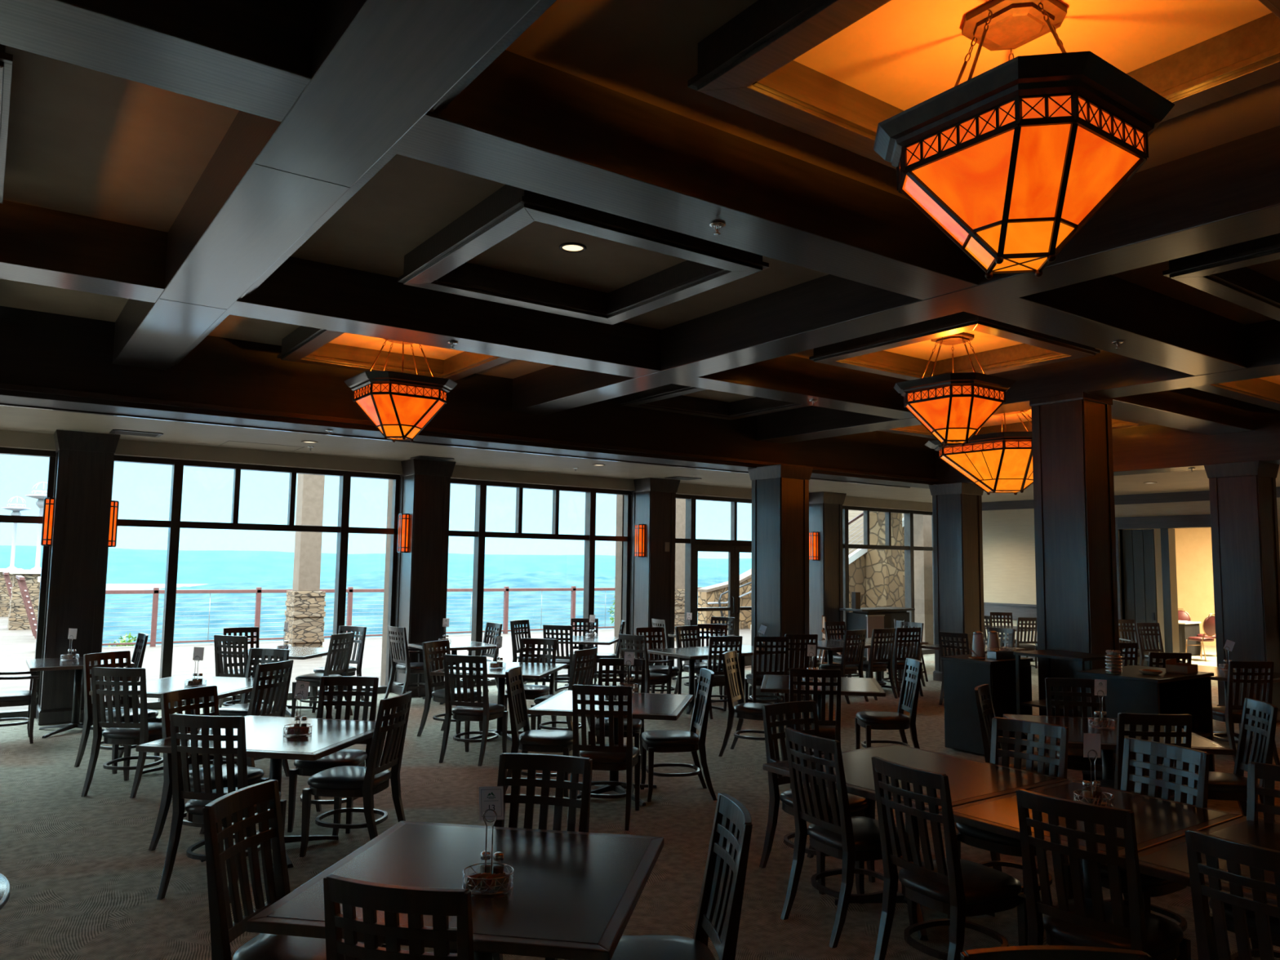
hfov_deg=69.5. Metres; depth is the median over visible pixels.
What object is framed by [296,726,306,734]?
packet
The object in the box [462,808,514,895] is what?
condiment caddy
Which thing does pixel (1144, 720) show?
dining chair
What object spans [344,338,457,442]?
pendant lamp
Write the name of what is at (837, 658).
dining chair
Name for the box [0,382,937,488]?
trim
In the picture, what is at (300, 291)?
ceiling beam
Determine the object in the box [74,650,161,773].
dining chair
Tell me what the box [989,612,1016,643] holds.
dining chair
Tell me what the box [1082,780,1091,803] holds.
shaker
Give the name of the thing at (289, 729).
packet
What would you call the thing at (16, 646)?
terrace
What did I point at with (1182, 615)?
banquet chair
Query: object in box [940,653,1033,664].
countertop
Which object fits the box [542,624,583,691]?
dining chair
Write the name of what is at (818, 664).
dining chair
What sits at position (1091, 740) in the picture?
number card
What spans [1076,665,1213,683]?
countertop
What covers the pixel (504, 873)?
packet
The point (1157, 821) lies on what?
dining table
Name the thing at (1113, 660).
jar
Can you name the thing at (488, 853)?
shaker
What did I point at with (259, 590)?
terrace railing
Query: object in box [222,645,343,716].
dining table
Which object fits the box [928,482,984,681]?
column
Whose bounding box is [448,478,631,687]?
window
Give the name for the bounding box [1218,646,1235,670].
condiment caddy
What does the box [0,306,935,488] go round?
ceiling beam
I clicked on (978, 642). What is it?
jug
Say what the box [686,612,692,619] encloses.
number card
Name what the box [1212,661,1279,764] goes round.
dining chair
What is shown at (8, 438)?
wall
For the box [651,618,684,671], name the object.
dining chair
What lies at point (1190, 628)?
banquet table
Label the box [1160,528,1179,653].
trim
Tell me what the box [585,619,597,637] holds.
condiment caddy
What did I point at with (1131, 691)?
base cabinet
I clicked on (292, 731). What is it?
packet
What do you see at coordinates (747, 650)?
dining table
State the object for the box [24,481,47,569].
lamp post
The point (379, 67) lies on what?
ceiling beam
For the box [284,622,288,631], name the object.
number card
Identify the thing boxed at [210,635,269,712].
dining chair
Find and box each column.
[35,429,120,724]
[391,458,455,697]
[629,477,679,677]
[747,463,813,702]
[808,491,846,664]
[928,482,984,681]
[1029,391,1119,752]
[1204,460,1279,722]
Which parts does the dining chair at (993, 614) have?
backrest, leg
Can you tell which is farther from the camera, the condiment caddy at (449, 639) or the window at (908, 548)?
the window at (908, 548)
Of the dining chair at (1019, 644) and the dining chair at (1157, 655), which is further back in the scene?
the dining chair at (1019, 644)
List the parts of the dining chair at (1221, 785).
seat, seat frame, leg, backrest, leg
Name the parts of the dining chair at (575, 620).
leg, backrest, leg, leg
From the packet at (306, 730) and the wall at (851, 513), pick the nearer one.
the packet at (306, 730)
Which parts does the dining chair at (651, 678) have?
leg, backrest, leg, seat frame, seat, armrest, leg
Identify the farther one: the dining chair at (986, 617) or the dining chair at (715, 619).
the dining chair at (986, 617)
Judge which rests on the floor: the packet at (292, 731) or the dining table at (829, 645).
the dining table at (829, 645)
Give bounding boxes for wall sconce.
[40,497,55,546]
[107,500,119,546]
[396,513,409,552]
[634,524,645,557]
[808,531,818,560]
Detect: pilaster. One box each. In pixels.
[38,466,55,697]
[380,480,399,685]
[613,494,631,669]
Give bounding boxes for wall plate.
[664,542,669,551]
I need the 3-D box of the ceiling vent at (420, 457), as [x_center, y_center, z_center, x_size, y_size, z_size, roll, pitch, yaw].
[-2.948,-0.303,13.082,0.520,0.014,0.380,4,-6,-35]
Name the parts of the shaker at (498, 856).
lid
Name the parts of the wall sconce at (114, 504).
amber glass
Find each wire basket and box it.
[60,653,79,660]
[184,678,206,687]
[276,644,291,649]
[283,723,312,736]
[438,638,451,643]
[462,862,514,895]
[488,662,506,668]
[585,633,597,637]
[618,682,638,691]
[1073,789,1115,808]
[1088,717,1115,728]
[1218,663,1235,670]
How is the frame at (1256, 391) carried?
attached to the ceiling at (82, 140)
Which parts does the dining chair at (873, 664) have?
seat, seat frame, leg, backrest, leg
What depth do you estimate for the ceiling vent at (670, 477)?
15.54 m
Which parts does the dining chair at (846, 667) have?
seat frame, seat, leg, backrest, leg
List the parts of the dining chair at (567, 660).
leg, leg, backrest, seat, leg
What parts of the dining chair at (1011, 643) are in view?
leg, leg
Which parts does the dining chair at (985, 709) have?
leg, backrest, leg, seat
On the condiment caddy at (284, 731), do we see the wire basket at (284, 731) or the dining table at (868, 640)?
the wire basket at (284, 731)
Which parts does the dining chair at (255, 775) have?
leg, backrest, leg, seat, seat frame, leg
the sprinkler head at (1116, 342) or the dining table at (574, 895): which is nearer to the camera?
the dining table at (574, 895)
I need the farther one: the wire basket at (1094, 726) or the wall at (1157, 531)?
the wall at (1157, 531)
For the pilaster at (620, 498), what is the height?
4.620 m
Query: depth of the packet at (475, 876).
3.21 m
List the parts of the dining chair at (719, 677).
leg, leg, seat, seat frame, leg, backrest, leg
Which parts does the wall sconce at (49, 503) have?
amber glass, glass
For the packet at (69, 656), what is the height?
0.049 m
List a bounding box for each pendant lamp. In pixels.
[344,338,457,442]
[873,0,1174,279]
[893,332,1016,446]
[924,409,1033,494]
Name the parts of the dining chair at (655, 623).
leg, backrest, leg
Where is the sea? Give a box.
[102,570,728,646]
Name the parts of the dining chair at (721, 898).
seat, leg, backrest, leg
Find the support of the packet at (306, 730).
in the condiment caddy at (284, 731)
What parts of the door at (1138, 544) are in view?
flush pull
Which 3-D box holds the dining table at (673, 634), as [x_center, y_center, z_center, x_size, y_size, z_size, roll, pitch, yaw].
[0.969,2.935,15.258,0.900,0.755,0.850,4,-6,-35]
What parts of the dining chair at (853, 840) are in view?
leg, backrest, leg, seat frame, seat, leg, leg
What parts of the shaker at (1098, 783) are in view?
lid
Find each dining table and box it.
[26,657,134,737]
[88,675,283,773]
[135,715,394,868]
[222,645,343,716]
[245,821,664,959]
[408,640,500,704]
[430,661,567,741]
[527,689,693,806]
[550,635,618,690]
[647,647,742,714]
[664,631,736,679]
[694,644,789,703]
[760,674,885,755]
[762,743,1068,940]
[808,640,879,663]
[834,637,928,689]
[920,643,1025,697]
[938,780,1243,898]
[985,625,1035,666]
[1003,714,1234,779]
[1120,816,1279,905]
[1197,665,1279,747]
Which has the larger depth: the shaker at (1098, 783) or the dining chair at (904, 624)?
the dining chair at (904, 624)
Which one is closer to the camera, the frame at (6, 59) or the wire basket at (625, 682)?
the frame at (6, 59)
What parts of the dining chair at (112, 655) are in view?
leg, backrest, leg, leg, seat, seat frame, leg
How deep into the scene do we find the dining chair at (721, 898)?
3.40 m
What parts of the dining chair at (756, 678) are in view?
leg, leg, seat frame, seat, backrest, leg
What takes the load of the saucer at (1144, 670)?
on the saucer
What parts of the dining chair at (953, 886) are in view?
leg, backrest, leg, leg, seat frame, seat, leg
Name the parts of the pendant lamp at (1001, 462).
cornice, bowl frame, glass, glass, rod, glass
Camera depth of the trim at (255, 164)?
4.42 m
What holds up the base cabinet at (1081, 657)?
on the floor
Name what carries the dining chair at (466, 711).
on the floor
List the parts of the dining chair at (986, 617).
backrest, leg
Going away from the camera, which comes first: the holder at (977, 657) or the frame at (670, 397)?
the holder at (977, 657)
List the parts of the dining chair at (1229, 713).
leg, seat frame, seat, backrest, leg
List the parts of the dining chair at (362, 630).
leg, seat frame, seat, leg, leg, backrest, leg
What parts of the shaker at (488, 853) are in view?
lid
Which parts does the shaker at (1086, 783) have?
lid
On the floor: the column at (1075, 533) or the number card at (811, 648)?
the column at (1075, 533)
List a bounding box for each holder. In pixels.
[851,591,860,608]
[968,648,985,659]
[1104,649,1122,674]
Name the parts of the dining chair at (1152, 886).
leg, seat, leg, seat frame, leg, backrest, leg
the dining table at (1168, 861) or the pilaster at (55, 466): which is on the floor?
the dining table at (1168, 861)
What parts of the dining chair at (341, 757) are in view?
leg, leg, seat frame, seat, backrest, leg, leg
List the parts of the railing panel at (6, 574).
post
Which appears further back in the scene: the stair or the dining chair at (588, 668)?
the stair
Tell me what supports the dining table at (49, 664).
on the floor
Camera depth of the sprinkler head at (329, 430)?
10.15 m
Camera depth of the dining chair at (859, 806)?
5.81 m
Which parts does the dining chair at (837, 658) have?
leg, backrest, leg, seat frame, seat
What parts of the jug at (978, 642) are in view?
lid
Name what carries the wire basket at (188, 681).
on the condiment caddy at (188, 681)
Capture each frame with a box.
[0,44,13,203]
[277,325,513,381]
[397,184,768,324]
[617,383,809,420]
[687,0,1279,169]
[808,311,1100,380]
[878,415,1153,439]
[1162,233,1279,321]
[1190,377,1279,410]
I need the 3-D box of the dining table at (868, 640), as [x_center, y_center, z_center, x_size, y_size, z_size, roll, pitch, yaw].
[3.736,2.894,14.398,1.090,0.755,1.030,4,-6,-35]
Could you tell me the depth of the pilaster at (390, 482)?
13.76 m
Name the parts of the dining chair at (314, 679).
leg, leg, seat, seat frame, leg, backrest, leg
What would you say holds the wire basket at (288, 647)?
on the condiment caddy at (288, 647)
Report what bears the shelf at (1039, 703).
attached to the base cabinet at (1081, 657)
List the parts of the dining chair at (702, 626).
seat, backrest, leg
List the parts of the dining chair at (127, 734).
leg, backrest, leg, seat, seat frame, leg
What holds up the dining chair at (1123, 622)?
on the floor
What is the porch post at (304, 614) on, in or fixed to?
on the terrace
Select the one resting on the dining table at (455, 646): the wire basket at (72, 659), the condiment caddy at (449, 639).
the condiment caddy at (449, 639)
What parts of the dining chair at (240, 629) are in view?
leg, leg, backrest, seat, leg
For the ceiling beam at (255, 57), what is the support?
attached to the ceiling at (82, 140)
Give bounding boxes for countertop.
[839,606,915,611]
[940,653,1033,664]
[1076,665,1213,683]
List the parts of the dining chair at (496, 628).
leg, armrest, leg, backrest, leg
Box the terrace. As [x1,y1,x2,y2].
[0,616,924,711]
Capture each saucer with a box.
[1138,669,1162,671]
[1138,671,1162,675]
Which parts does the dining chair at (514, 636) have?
leg, backrest, leg, seat, seat frame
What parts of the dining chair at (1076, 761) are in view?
leg, backrest, seat, seat frame, leg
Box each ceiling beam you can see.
[0,0,315,121]
[0,200,168,302]
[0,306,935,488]
[112,0,540,369]
[223,256,661,377]
[387,49,978,300]
[511,125,1279,415]
[673,355,914,419]
[756,319,1279,444]
[934,404,1279,484]
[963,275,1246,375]
[1111,387,1253,435]
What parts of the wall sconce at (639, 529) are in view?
amber glass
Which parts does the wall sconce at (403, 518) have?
amber glass, glass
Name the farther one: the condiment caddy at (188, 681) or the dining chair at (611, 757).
the condiment caddy at (188, 681)
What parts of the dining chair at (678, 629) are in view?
leg, backrest, leg, seat, seat frame, leg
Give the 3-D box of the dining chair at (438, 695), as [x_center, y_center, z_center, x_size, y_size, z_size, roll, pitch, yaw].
[-2.063,2.299,10.147,0.593,1.012,0.467,-2,-6,26]
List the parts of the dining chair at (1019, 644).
leg, seat, backrest, seat frame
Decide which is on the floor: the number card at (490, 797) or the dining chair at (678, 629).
the dining chair at (678, 629)
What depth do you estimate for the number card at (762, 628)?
12.54 m
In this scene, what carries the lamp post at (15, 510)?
on the stone pillar at (5, 599)
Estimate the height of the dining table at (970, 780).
0.755 m
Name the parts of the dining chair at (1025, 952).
leg, leg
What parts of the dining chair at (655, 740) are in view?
leg, leg, seat, seat frame, leg, backrest, leg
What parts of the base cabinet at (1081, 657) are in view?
leg, leg, leg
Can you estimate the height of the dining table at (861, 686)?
0.755 m
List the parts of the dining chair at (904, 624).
leg, leg, backrest, leg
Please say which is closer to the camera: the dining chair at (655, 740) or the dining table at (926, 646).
the dining chair at (655, 740)
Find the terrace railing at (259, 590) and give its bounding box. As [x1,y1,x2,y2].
[102,586,703,646]
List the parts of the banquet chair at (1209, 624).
seat, leg, leg, frame, backrest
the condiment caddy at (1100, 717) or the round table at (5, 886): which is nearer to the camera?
the round table at (5, 886)
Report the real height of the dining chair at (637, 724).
1.012 m
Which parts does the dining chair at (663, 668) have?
leg, backrest, leg, leg, seat, seat frame, leg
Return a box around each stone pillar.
[0,568,23,617]
[7,569,40,630]
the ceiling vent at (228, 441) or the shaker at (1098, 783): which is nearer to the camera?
the shaker at (1098, 783)
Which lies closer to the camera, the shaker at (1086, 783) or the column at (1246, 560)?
the shaker at (1086, 783)
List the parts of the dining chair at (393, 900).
leg, leg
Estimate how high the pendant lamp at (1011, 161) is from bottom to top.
1.056 m
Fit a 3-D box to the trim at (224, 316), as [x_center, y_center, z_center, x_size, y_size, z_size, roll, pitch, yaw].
[-2.347,-1.096,9.082,3.790,0.072,2.590,4,-6,-35]
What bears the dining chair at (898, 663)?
on the floor
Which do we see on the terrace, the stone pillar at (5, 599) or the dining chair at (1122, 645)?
the stone pillar at (5, 599)
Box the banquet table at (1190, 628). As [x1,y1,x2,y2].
[1178,621,1200,655]
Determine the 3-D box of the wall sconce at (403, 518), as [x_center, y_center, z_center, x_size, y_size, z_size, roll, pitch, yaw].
[-3.424,0.767,13.295,0.101,0.560,0.240,4,-6,-35]
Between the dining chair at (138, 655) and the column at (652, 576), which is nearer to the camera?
the dining chair at (138, 655)
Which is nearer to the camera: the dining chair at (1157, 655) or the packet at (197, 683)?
the packet at (197, 683)
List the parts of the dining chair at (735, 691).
leg, backrest, leg, seat, seat frame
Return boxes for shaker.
[197,672,202,684]
[293,715,299,726]
[300,715,306,726]
[480,850,491,873]
[493,851,504,874]
[498,657,502,667]
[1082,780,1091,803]
[1092,780,1102,803]
[1093,711,1099,725]
[1101,711,1106,725]
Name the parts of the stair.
handrail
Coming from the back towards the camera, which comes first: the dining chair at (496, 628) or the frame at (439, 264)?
the dining chair at (496, 628)
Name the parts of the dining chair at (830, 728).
leg, seat, backrest, seat frame, leg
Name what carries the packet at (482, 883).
in the condiment caddy at (487, 810)
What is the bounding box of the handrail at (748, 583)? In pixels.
[718,581,751,623]
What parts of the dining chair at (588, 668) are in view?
leg, seat, leg, leg, backrest, leg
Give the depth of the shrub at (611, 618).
29.25 m
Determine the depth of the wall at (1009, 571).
19.64 m
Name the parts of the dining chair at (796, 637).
backrest, leg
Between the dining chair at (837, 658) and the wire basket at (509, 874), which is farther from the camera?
the dining chair at (837, 658)
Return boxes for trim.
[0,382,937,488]
[160,298,223,309]
[168,313,229,368]
[238,151,395,299]
[254,164,349,187]
[428,0,556,112]
[982,486,1279,511]
[983,602,1036,620]
[1115,514,1210,666]
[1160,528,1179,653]
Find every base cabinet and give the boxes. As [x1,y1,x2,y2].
[839,606,915,660]
[940,653,1033,755]
[1013,649,1106,773]
[1076,665,1214,782]
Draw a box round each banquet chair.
[1177,608,1191,621]
[1185,613,1215,661]
[1196,633,1215,656]
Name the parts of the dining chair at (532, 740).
leg, backrest, leg, seat frame, seat, leg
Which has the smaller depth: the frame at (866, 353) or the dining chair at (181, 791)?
the dining chair at (181, 791)
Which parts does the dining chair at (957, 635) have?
leg, backrest, leg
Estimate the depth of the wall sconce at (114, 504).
11.10 m
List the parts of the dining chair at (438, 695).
leg, backrest, leg, seat frame, seat, leg, leg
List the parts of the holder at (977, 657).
dish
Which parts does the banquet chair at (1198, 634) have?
seat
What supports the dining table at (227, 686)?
on the floor
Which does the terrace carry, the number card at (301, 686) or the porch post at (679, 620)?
the porch post at (679, 620)
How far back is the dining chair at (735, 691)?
9.26 m
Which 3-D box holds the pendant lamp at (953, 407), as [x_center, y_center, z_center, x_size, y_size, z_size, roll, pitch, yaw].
[3.017,-0.862,8.872,0.939,1.056,0.939,4,-6,-35]
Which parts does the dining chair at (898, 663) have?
leg, seat, seat frame, leg, leg, backrest, leg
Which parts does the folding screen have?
rail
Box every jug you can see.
[971,631,985,657]
[986,631,999,651]
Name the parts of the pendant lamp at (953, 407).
rod, rod, rod, glass, glass, bowl frame, cornice, rod, rod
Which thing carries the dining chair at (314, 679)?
on the floor
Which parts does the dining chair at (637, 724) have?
leg, leg, seat, seat frame, backrest, leg, leg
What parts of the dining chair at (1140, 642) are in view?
leg, backrest, seat frame, leg, seat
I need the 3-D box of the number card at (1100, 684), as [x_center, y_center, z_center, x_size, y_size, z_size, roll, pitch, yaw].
[3.387,1.525,6.779,0.111,0.134,0.003,1,-5,0]
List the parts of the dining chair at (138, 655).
leg, backrest, leg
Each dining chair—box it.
[0,671,39,743]
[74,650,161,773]
[80,666,163,798]
[82,632,148,725]
[148,685,269,850]
[156,713,286,903]
[202,779,386,959]
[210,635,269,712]
[210,648,289,765]
[218,626,268,707]
[222,659,293,777]
[287,675,378,833]
[290,631,354,719]
[299,690,413,857]
[309,625,366,709]
[323,874,474,959]
[383,626,438,698]
[417,640,483,737]
[439,654,507,766]
[449,752,592,959]
[455,622,502,691]
[504,638,556,729]
[505,666,573,797]
[510,619,551,684]
[530,647,597,744]
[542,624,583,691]
[567,617,598,685]
[572,684,640,831]
[588,620,625,678]
[588,657,645,782]
[610,792,752,959]
[618,633,673,693]
[635,626,681,694]
[640,667,716,801]
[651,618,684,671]
[674,625,723,699]
[693,635,742,719]
[697,623,726,674]
[710,616,734,660]
[718,650,784,756]
[744,635,788,702]
[759,700,875,894]
[773,634,817,703]
[780,727,917,948]
[785,668,840,788]
[811,658,822,669]
[819,629,868,704]
[824,621,868,677]
[847,628,897,700]
[854,657,922,749]
[871,755,1027,959]
[875,627,923,697]
[881,621,925,686]
[938,631,970,705]
[955,716,1068,894]
[960,945,1151,959]
[974,684,1058,777]
[984,615,1007,646]
[986,626,1015,647]
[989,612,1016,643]
[1006,617,1037,662]
[1016,788,1191,959]
[1035,644,1037,668]
[1044,677,1115,782]
[1062,737,1218,959]
[1091,712,1192,803]
[1118,619,1157,666]
[1119,642,1137,666]
[1135,622,1182,667]
[1148,652,1191,668]
[1171,697,1278,822]
[1184,828,1279,959]
[1208,761,1279,959]
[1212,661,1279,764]
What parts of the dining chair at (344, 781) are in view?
leg, leg, seat frame, seat, leg, backrest, leg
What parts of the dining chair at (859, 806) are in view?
leg, armrest, backrest, leg, leg, seat frame, seat, leg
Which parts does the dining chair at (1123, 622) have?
backrest, armrest, leg, seat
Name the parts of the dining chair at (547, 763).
leg, leg, backrest, leg, leg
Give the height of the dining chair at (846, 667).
1.012 m
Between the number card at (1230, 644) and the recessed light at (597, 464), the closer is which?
the number card at (1230, 644)
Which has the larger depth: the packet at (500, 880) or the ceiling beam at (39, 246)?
the ceiling beam at (39, 246)
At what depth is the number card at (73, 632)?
10.30 m
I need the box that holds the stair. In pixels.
[848,511,903,564]
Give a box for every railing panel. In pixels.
[2,571,12,598]
[15,575,37,639]
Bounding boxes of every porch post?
[283,473,325,657]
[674,498,685,640]
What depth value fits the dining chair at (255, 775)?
6.09 m
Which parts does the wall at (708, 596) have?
handrail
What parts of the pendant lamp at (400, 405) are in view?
rod, rod, glass, glass, bowl frame, cornice, rod, rod, rod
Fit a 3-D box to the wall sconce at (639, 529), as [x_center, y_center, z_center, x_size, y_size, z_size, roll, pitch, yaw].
[-0.024,1.033,15.713,0.101,0.560,0.240,4,-6,-35]
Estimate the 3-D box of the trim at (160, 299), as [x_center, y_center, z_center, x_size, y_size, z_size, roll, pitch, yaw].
[-3.228,-1.271,6.671,0.445,0.002,0.004,4,-6,-35]
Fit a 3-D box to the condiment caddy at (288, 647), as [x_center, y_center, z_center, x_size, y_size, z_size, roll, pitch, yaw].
[-4.534,2.025,11.754,0.180,0.266,0.180,-4,-7,39]
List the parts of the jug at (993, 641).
lid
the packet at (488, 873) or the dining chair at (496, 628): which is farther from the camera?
the dining chair at (496, 628)
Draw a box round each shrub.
[107,632,136,646]
[608,595,614,628]
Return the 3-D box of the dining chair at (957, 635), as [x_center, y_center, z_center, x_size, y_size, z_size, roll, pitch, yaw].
[4.545,2.643,12.941,0.593,1.012,0.467,5,-7,-40]
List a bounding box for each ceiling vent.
[109,429,163,437]
[218,440,304,451]
[409,455,454,461]
[664,476,701,479]
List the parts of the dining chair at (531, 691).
leg, leg, seat frame, seat, backrest, leg, leg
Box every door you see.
[694,542,751,666]
[1122,528,1159,666]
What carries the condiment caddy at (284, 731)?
on the dining table at (264, 737)
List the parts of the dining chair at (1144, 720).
leg, seat, backrest, leg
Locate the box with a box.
[1165,657,1198,674]
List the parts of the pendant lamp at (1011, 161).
rod, rod, knob, knob, glass, glass, glass, bowl frame, cornice, knob, knob, rod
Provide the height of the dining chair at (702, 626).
1.012 m
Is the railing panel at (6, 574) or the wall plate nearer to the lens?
the wall plate
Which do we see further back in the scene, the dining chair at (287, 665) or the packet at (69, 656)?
the packet at (69, 656)
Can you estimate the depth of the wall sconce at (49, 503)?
10.72 m
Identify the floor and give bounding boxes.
[0,644,1279,959]
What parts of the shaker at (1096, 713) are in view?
lid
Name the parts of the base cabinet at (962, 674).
door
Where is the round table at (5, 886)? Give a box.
[0,872,10,910]
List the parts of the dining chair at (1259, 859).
leg, seat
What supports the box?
on the countertop
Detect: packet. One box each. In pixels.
[66,654,72,659]
[192,680,199,685]
[286,726,294,734]
[289,726,297,734]
[293,726,302,734]
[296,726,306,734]
[300,726,309,734]
[465,872,480,888]
[470,872,485,889]
[475,872,491,889]
[480,873,495,890]
[484,873,500,890]
[490,872,505,889]
[493,874,509,891]
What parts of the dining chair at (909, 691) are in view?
leg, leg, seat, seat frame, leg, backrest, leg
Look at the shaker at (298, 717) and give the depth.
6.08 m
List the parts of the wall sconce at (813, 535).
amber glass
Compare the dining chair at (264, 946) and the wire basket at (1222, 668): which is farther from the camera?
the wire basket at (1222, 668)
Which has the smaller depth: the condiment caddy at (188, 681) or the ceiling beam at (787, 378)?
the condiment caddy at (188, 681)
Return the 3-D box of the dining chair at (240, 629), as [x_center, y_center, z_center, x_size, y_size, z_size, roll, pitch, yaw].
[-5.027,2.406,11.751,0.467,1.012,0.593,5,-7,-40]
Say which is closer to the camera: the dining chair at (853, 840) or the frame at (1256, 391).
the dining chair at (853, 840)
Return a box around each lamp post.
[1,496,31,568]
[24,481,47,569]
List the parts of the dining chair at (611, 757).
leg, backrest, seat, seat frame, leg, leg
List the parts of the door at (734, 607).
frame, handle, handle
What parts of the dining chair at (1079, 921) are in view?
leg, backrest, seat frame, seat, leg, leg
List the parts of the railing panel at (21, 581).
rail, post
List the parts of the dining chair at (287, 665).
leg, backrest, leg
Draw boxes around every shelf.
[1020,698,1079,713]
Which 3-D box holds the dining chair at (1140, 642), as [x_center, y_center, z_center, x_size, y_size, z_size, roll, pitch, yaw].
[8.781,2.941,15.587,0.467,1.012,0.593,2,-5,-10]
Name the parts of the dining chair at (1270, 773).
leg, seat, seat frame, leg, backrest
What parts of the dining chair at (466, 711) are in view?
leg, backrest, leg, seat frame, seat, leg, leg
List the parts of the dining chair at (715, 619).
backrest, leg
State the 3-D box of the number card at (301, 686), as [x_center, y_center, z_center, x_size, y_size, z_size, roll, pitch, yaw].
[-2.235,1.388,6.095,0.118,0.140,0.003,1,-5,2]
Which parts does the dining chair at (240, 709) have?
seat, leg, backrest, leg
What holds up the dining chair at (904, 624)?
on the floor
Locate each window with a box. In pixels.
[0,447,56,718]
[101,454,400,709]
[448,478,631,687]
[674,493,751,671]
[842,505,934,655]
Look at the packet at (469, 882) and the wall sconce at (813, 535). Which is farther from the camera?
the wall sconce at (813, 535)
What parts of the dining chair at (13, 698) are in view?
seat frame, armrest, seat, armrest, leg, leg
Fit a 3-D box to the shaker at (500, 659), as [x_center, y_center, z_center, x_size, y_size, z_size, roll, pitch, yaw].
[-1.511,1.982,10.012,0.043,0.106,0.043,-4,-7,39]
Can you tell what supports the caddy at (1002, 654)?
on the countertop
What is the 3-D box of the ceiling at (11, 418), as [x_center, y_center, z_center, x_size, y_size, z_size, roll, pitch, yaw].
[1.753,-1.325,6.239,26.300,0.900,18.300,4,-6,-35]
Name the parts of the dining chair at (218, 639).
leg, backrest, leg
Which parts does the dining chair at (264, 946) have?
leg, backrest, leg, seat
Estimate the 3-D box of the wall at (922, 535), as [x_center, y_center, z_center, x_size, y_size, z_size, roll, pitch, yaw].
[7.064,1.593,22.888,0.730,5.020,0.500,4,-6,-35]
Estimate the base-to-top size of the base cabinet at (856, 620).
1.080 m
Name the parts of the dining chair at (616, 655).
seat, leg, leg, backrest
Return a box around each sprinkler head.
[325,429,333,435]
[447,341,457,348]
[709,221,725,235]
[1111,340,1124,348]
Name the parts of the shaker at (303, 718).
lid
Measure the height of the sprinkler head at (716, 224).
0.055 m
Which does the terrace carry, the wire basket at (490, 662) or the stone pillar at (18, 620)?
the stone pillar at (18, 620)
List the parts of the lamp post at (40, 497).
lamp shade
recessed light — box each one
[301,440,317,443]
[559,242,586,253]
[592,463,605,466]
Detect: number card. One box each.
[67,628,77,639]
[192,647,204,660]
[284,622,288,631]
[293,680,309,699]
[442,617,448,626]
[479,786,503,820]
[496,635,502,647]
[589,614,595,622]
[624,651,634,665]
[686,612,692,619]
[758,624,766,634]
[807,644,816,656]
[1083,733,1100,757]
[1094,678,1107,695]
[1223,639,1235,651]
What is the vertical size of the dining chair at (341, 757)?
1.012 m
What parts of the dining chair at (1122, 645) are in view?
leg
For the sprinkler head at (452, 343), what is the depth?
7.71 m
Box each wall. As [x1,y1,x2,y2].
[0,429,932,511]
[697,568,751,630]
[848,510,903,555]
[848,511,905,612]
[913,514,933,645]
[982,497,1279,657]
[1154,528,1164,652]
[1172,527,1216,646]
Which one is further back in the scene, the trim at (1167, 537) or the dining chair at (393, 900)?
the trim at (1167, 537)
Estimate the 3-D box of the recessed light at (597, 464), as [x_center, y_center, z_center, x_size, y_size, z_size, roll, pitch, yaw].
[-0.609,-0.222,13.656,0.195,0.014,0.195,4,-6,-35]
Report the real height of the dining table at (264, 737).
0.755 m
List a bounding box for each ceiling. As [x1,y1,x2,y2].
[0,0,1279,439]
[0,405,1279,502]
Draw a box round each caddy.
[60,635,79,660]
[184,655,206,687]
[276,628,291,649]
[283,693,312,736]
[438,623,451,643]
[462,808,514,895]
[488,644,506,668]
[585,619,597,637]
[618,660,638,691]
[802,652,820,679]
[986,647,1016,659]
[1073,749,1115,808]
[1088,689,1115,728]
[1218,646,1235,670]
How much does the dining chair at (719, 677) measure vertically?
1.012 m
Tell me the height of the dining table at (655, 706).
0.755 m
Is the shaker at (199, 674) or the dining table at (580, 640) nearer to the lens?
the shaker at (199, 674)
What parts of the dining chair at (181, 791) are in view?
leg, backrest, seat frame, seat, leg, leg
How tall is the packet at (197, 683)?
0.049 m
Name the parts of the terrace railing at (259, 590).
post, post, post, rail, rail, post, post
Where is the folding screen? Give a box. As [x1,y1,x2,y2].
[866,614,884,660]
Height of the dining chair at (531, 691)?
1.012 m
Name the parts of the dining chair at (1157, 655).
leg, leg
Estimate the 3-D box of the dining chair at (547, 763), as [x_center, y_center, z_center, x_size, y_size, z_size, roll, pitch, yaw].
[-0.496,1.756,3.968,0.467,1.012,0.593,0,-5,12]
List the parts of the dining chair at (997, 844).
leg, seat, leg, seat frame, leg, backrest, leg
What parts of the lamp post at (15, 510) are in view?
lamp shade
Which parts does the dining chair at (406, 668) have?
leg, backrest, leg, armrest, seat frame, seat, armrest, leg, leg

